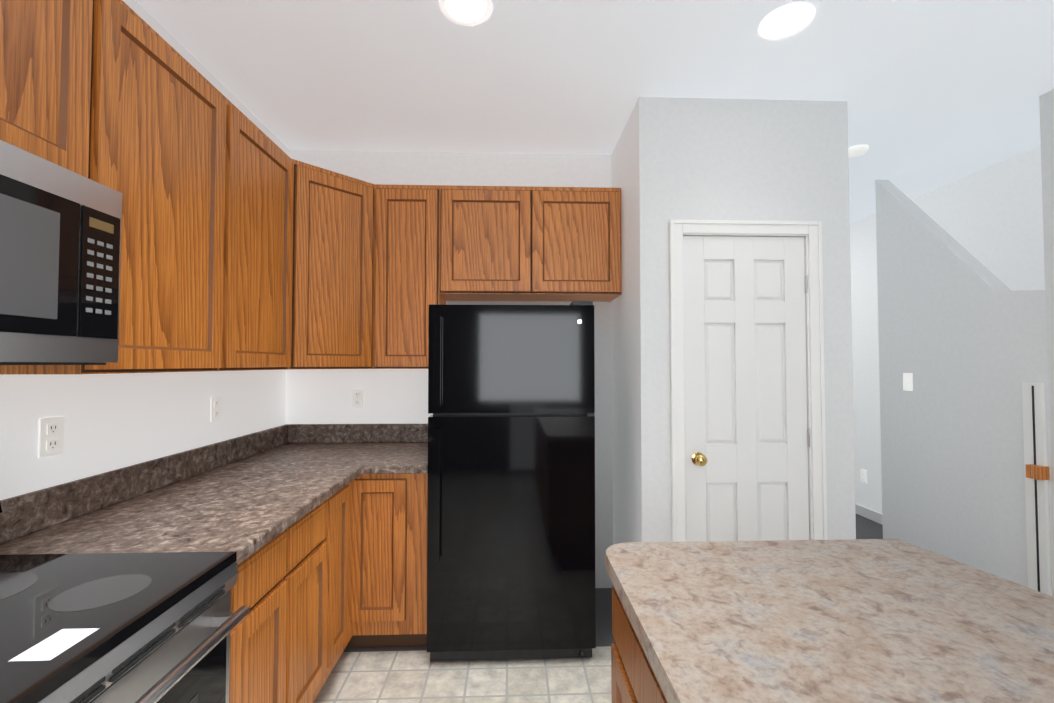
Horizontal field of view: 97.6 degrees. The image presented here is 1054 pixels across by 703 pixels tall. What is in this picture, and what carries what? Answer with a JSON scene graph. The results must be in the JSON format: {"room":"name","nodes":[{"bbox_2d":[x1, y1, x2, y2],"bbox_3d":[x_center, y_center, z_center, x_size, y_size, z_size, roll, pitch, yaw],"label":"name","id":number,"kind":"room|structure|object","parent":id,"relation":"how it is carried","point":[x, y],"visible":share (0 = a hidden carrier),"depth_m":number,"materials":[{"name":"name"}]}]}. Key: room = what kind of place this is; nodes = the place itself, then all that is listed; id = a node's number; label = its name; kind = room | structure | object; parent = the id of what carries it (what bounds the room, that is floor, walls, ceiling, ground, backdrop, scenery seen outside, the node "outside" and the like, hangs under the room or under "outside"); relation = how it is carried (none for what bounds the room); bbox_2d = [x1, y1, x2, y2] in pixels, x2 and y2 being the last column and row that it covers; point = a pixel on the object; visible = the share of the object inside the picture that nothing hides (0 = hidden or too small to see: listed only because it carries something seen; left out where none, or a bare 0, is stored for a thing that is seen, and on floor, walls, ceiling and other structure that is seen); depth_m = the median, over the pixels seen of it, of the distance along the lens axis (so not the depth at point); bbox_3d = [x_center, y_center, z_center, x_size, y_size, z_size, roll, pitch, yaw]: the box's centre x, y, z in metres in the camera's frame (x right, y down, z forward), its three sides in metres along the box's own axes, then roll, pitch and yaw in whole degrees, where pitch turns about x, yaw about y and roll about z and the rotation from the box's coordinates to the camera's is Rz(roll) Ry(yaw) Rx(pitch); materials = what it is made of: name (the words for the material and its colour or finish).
{"room":"kitchen","nodes":[
{"label":"kitchen","id":0,"kind":"room"},
{"bbox_2d":[0,0,291,499],"bbox_3d":[-1.457,0.044,0.599,0.100,2.740,4.700,0,-2,-2],"label":"wall","id":1,"kind":"structure","parent":0,"point":[112,422],"depth_m":1.67,"materials":[{"name":"paint"}]},
{"bbox_2d":[0,0,92,177],"bbox_3d":[-1.249,-0.704,0.797,0.321,0.574,0.748,0,-2,-2],"label":"upper cabinet","id":2,"kind":"object","parent":1,"relation":"attached to","point":[45,64],"visible":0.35,"depth_m":1.06,"materials":[{"name":"brown wood"}]},
{"bbox_2d":[0,140,121,364],"bbox_3d":[-1.207,-0.194,0.784,0.404,0.434,0.742,0,-2,-2],"label":"microwave","id":3,"kind":"object","parent":2,"relation":"attached to","point":[60,247],"visible":1,"depth_m":0.99,"materials":[{"name":"metal"}]},
{"bbox_2d":[38,416,63,457],"bbox_3d":[-1.431,0.256,1.389,0.007,0.115,0.070,0,-2,-2],"label":"electrical outlet","id":4,"kind":"object","parent":1,"relation":"attached to","point":[51,432],"visible":1,"depth_m":1.38,"materials":[{"name":"white plastic"}]},
{"bbox_2d":[0,0,226,374],"bbox_3d":[-1.272,-0.454,1.440,0.321,1.038,0.548,0,-2,-2],"label":"upper cabinet","id":5,"kind":"object","parent":1,"relation":"attached to","point":[157,135],"visible":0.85,"depth_m":1.40,"materials":[{"name":"brown wood"}]},
{"bbox_2d":[211,396,220,421],"bbox_3d":[-1.458,0.268,2.165,0.007,0.115,0.070,0,-2,-2],"label":"electrical outlet","id":6,"kind":"object","parent":1,"relation":"attached to","point":[215,408],"visible":1,"depth_m":2.16,"materials":[{"name":"white plastic"}]},
{"bbox_2d":[218,95,293,370],"bbox_3d":[-1.291,-0.439,1.982,0.321,1.038,0.533,0,-2,-2],"label":"upper cabinet","id":7,"kind":"object","parent":1,"relation":"attached to","point":[258,260],"visible":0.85,"depth_m":1.93,"materials":[{"name":"brown wood"}]},
{"bbox_2d":[288,150,611,587],"bbox_3d":[-0.415,0.109,2.937,2.108,2.740,0.100,0,-2,-2],"label":"wall","id":8,"kind":"structure","parent":0,"point":[315,396],"depth_m":2.90,"materials":[{"name":"paint"}]},
{"bbox_2d":[288,159,374,369],"bbox_3d":[-1.164,-0.422,2.563,0.616,1.038,0.616,0,-2,-2],"label":"upper cabinet","id":9,"kind":"object","parent":8,"relation":"attached to","point":[333,270],"visible":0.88,"depth_m":2.40,"materials":[{"name":"brown wood"}]},
{"bbox_2d":[352,389,363,407],"bbox_3d":[-1.047,0.292,2.855,0.070,0.115,0.007,0,-2,-2],"label":"electrical outlet","id":10,"kind":"object","parent":8,"relation":"attached to","point":[357,398],"visible":1,"depth_m":2.85,"materials":[{"name":"white plastic"}]},
{"bbox_2d":[374,184,446,368],"bbox_3d":[-0.679,-0.418,2.728,0.361,1.038,0.321,0,-2,-2],"label":"upper cabinet","id":11,"kind":"object","parent":8,"relation":"attached to","point":[407,262],"visible":0.81,"depth_m":2.57,"materials":[{"name":"brown wood"}]},
{"bbox_2d":[440,185,621,301],"bbox_3d":[0.020,-0.629,2.758,1.033,0.615,0.321,0,-2,-2],"label":"upper cabinet","id":12,"kind":"object","parent":8,"relation":"attached to","point":[511,243],"visible":1,"depth_m":2.60,"materials":[{"name":"brown wood"}]},
{"bbox_2d":[136,0,1053,223],"bbox_3d":[1.256,-1.323,2.165,5.630,0.080,7.800,0,-2,-2],"label":"ceiling","id":13,"kind":"structure","parent":0,"point":[934,94],"depth_m":2.10,"materials":[{"name":"paint"}]},
{"bbox_2d":[439,0,491,25],"bbox_3d":[-0.229,-1.293,1.728,0.196,0.003,0.196,0,-2,-2],"label":"recessed light","id":14,"kind":"object","parent":13,"relation":"in","point":[468,12],"visible":1,"depth_m":1.75,"materials":[{"name":"white"}]},
{"bbox_2d":[758,3,815,39],"bbox_3d":[1.016,-1.290,1.808,0.196,0.003,0.196,0,-2,-2],"label":"recessed light","id":15,"kind":"object","parent":13,"relation":"in","point":[786,21],"visible":1,"depth_m":1.80,"materials":[{"name":"white"}]},
{"bbox_2d":[848,145,868,156],"bbox_3d":[2.056,-1.245,2.878,0.124,0.035,0.124,0,-2,-2],"label":"recessed light","id":16,"kind":"object","parent":13,"relation":"attached to","point":[856,150],"visible":0.83,"depth_m":2.84,"materials":[{"name":"white plastic"}]},
{"bbox_2d":[313,513,882,702],"bbox_3d":[1.256,1.496,2.087,5.630,0.080,7.800,0,-2,-2],"label":"floor","id":17,"kind":"structure","parent":0,"point":[406,674],"depth_m":2.06,"materials":[{"name":"tile"}]},
{"bbox_2d":[0,503,249,702],"bbox_3d":[-1.040,0.828,0.774,0.740,1.180,0.762,0,-2,-2],"label":"range","id":18,"kind":"object","parent":17,"relation":"on","point":[121,628],"visible":1,"depth_m":0.93,"materials":[{"name":"glass"}]},
{"bbox_2d":[229,473,427,702],"bbox_3d":[-0.964,1.015,1.997,0.979,0.872,1.680,0,-2,-2],"label":"base cabinet","id":19,"kind":"object","parent":17,"relation":"on","point":[318,590],"visible":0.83,"depth_m":1.89,"materials":[{"name":"brown wood"}]},
{"bbox_2d":[0,424,427,564],"bbox_3d":[-0.962,0.501,2.012,0.986,0.155,1.684,0,-2,-2],"label":"countertop","id":20,"kind":"structure","parent":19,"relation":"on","point":[245,497],"depth_m":1.63,"materials":[{"name":"stone"}]},
{"bbox_2d":[427,301,595,660],"bbox_3d":[-0.082,0.616,2.477,0.782,1.698,0.725,0,-2,-2],"label":"fridge","id":21,"kind":"object","parent":17,"relation":"on","point":[511,501],"visible":1,"depth_m":2.15,"materials":[{"name":"black metal"}]},
{"bbox_2d":[611,587,661,702],"bbox_3d":[0.571,0.966,0.253,0.648,0.872,1.917,0,-2,-2],"label":"kitchen island","id":22,"kind":"object","parent":17,"relation":"on","point":[632,681],"depth_m":1.02,"materials":[{"name":"wood"}]},
{"bbox_2d":[606,539,1053,702],"bbox_3d":[0.823,0.511,0.283,1.180,0.040,1.972,0,-2,-2],"label":"island countertop","id":23,"kind":"structure","parent":22,"relation":"on","point":[847,620],"depth_m":0.86,"materials":[{"name":"beige stone"}]},
{"bbox_2d":[608,121,631,544],"bbox_3d":[0.610,0.101,2.658,0.122,2.740,0.510,0,-2,-2],"label":"wall","id":24,"kind":"structure","parent":0,"point":[620,160],"depth_m":2.65,"materials":[{"name":"paint"}]},
{"bbox_2d":[628,97,839,541],"bbox_3d":[1.042,0.093,2.345,0.962,2.740,0.100,0,-2,-2],"label":"wall","id":25,"kind":"structure","parent":0,"point":[693,158],"depth_m":2.32,"materials":[{"name":"paint"}]},
{"bbox_2d":[683,236,809,541],"bbox_3d":[1.098,0.434,2.284,0.632,2.030,0.097,0,-2,-2],"label":"pantry door","id":26,"kind":"structure","parent":25,"relation":"in","point":[747,438],"depth_m":2.31,"materials":[{"name":"white paint"}]},
{"bbox_2d":[669,220,826,541],"bbox_3d":[1.093,0.405,2.330,0.770,2.115,0.118,0,-2,-2],"label":"door frame","id":27,"kind":"structure","parent":25,"relation":"attached to","point":[810,232],"depth_m":2.29,"materials":[{"name":"white paint"}]},
{"bbox_2d":[832,101,863,539],"bbox_3d":[1.514,0.143,4.175,0.112,2.740,3.723,0,-2,-2],"label":"wall","id":28,"kind":"structure","parent":0,"point":[847,302],"depth_m":2.33,"materials":[{"name":"paint"}]},
{"bbox_2d":[856,215,875,510],"bbox_3d":[3.148,0.144,4.193,0.100,2.740,3.800,0,-2,-2],"label":"wall","id":29,"kind":"structure","parent":0,"point":[863,226],"depth_m":4.21,"materials":[{"name":"paint"}]},
{"bbox_2d":[861,469,866,482],"bbox_3d":[3.092,1.145,4.234,0.007,0.115,0.070,0,-2,-2],"label":"electrical outlet","id":30,"kind":"object","parent":29,"relation":"attached to","point":[864,476],"visible":1,"depth_m":4.22,"materials":[{"name":"white plastic"}]},
{"bbox_2d":[855,503,882,524],"bbox_3d":[3.075,1.482,4.625,0.013,0.090,2.660,0,-2,-2],"label":"baseboard","id":31,"kind":"structure","parent":29,"relation":"attached to","point":[872,515],"depth_m":4.15,"materials":[{"name":"white paint"}]},
{"bbox_2d":[872,147,1051,587],"bbox_3d":[2.597,0.106,2.804,0.100,2.739,1.020,0,-2,-2],"label":"wall","id":32,"kind":"structure","parent":0,"point":[944,294],"depth_m":2.88,"materials":[{"name":"paint"}]},
{"bbox_2d":[903,373,912,390],"bbox_3d":[2.530,0.203,3.069,0.013,0.115,0.070,0,-2,-2],"label":"light switch","id":33,"kind":"object","parent":32,"relation":"attached to","point":[907,381],"visible":1,"depth_m":3.06,"materials":[{"name":"white plastic"}]},
{"bbox_2d":[1022,381,1051,595],"bbox_3d":[2.534,0.697,2.307,0.060,1.090,0.095,0,-2,-2],"label":"door frame","id":34,"kind":"structure","parent":32,"relation":"attached to","point":[1037,473],"depth_m":2.30,"materials":[{"name":"white paint"}]},
{"bbox_2d":[1036,89,1053,596],"bbox_3d":[2.859,0.089,2.208,0.580,2.740,0.150,0,-2,-2],"label":"wall","id":35,"kind":"structure","parent":0,"point":[1044,152],"depth_m":2.27,"materials":[{"name":"paint"}]}
]}

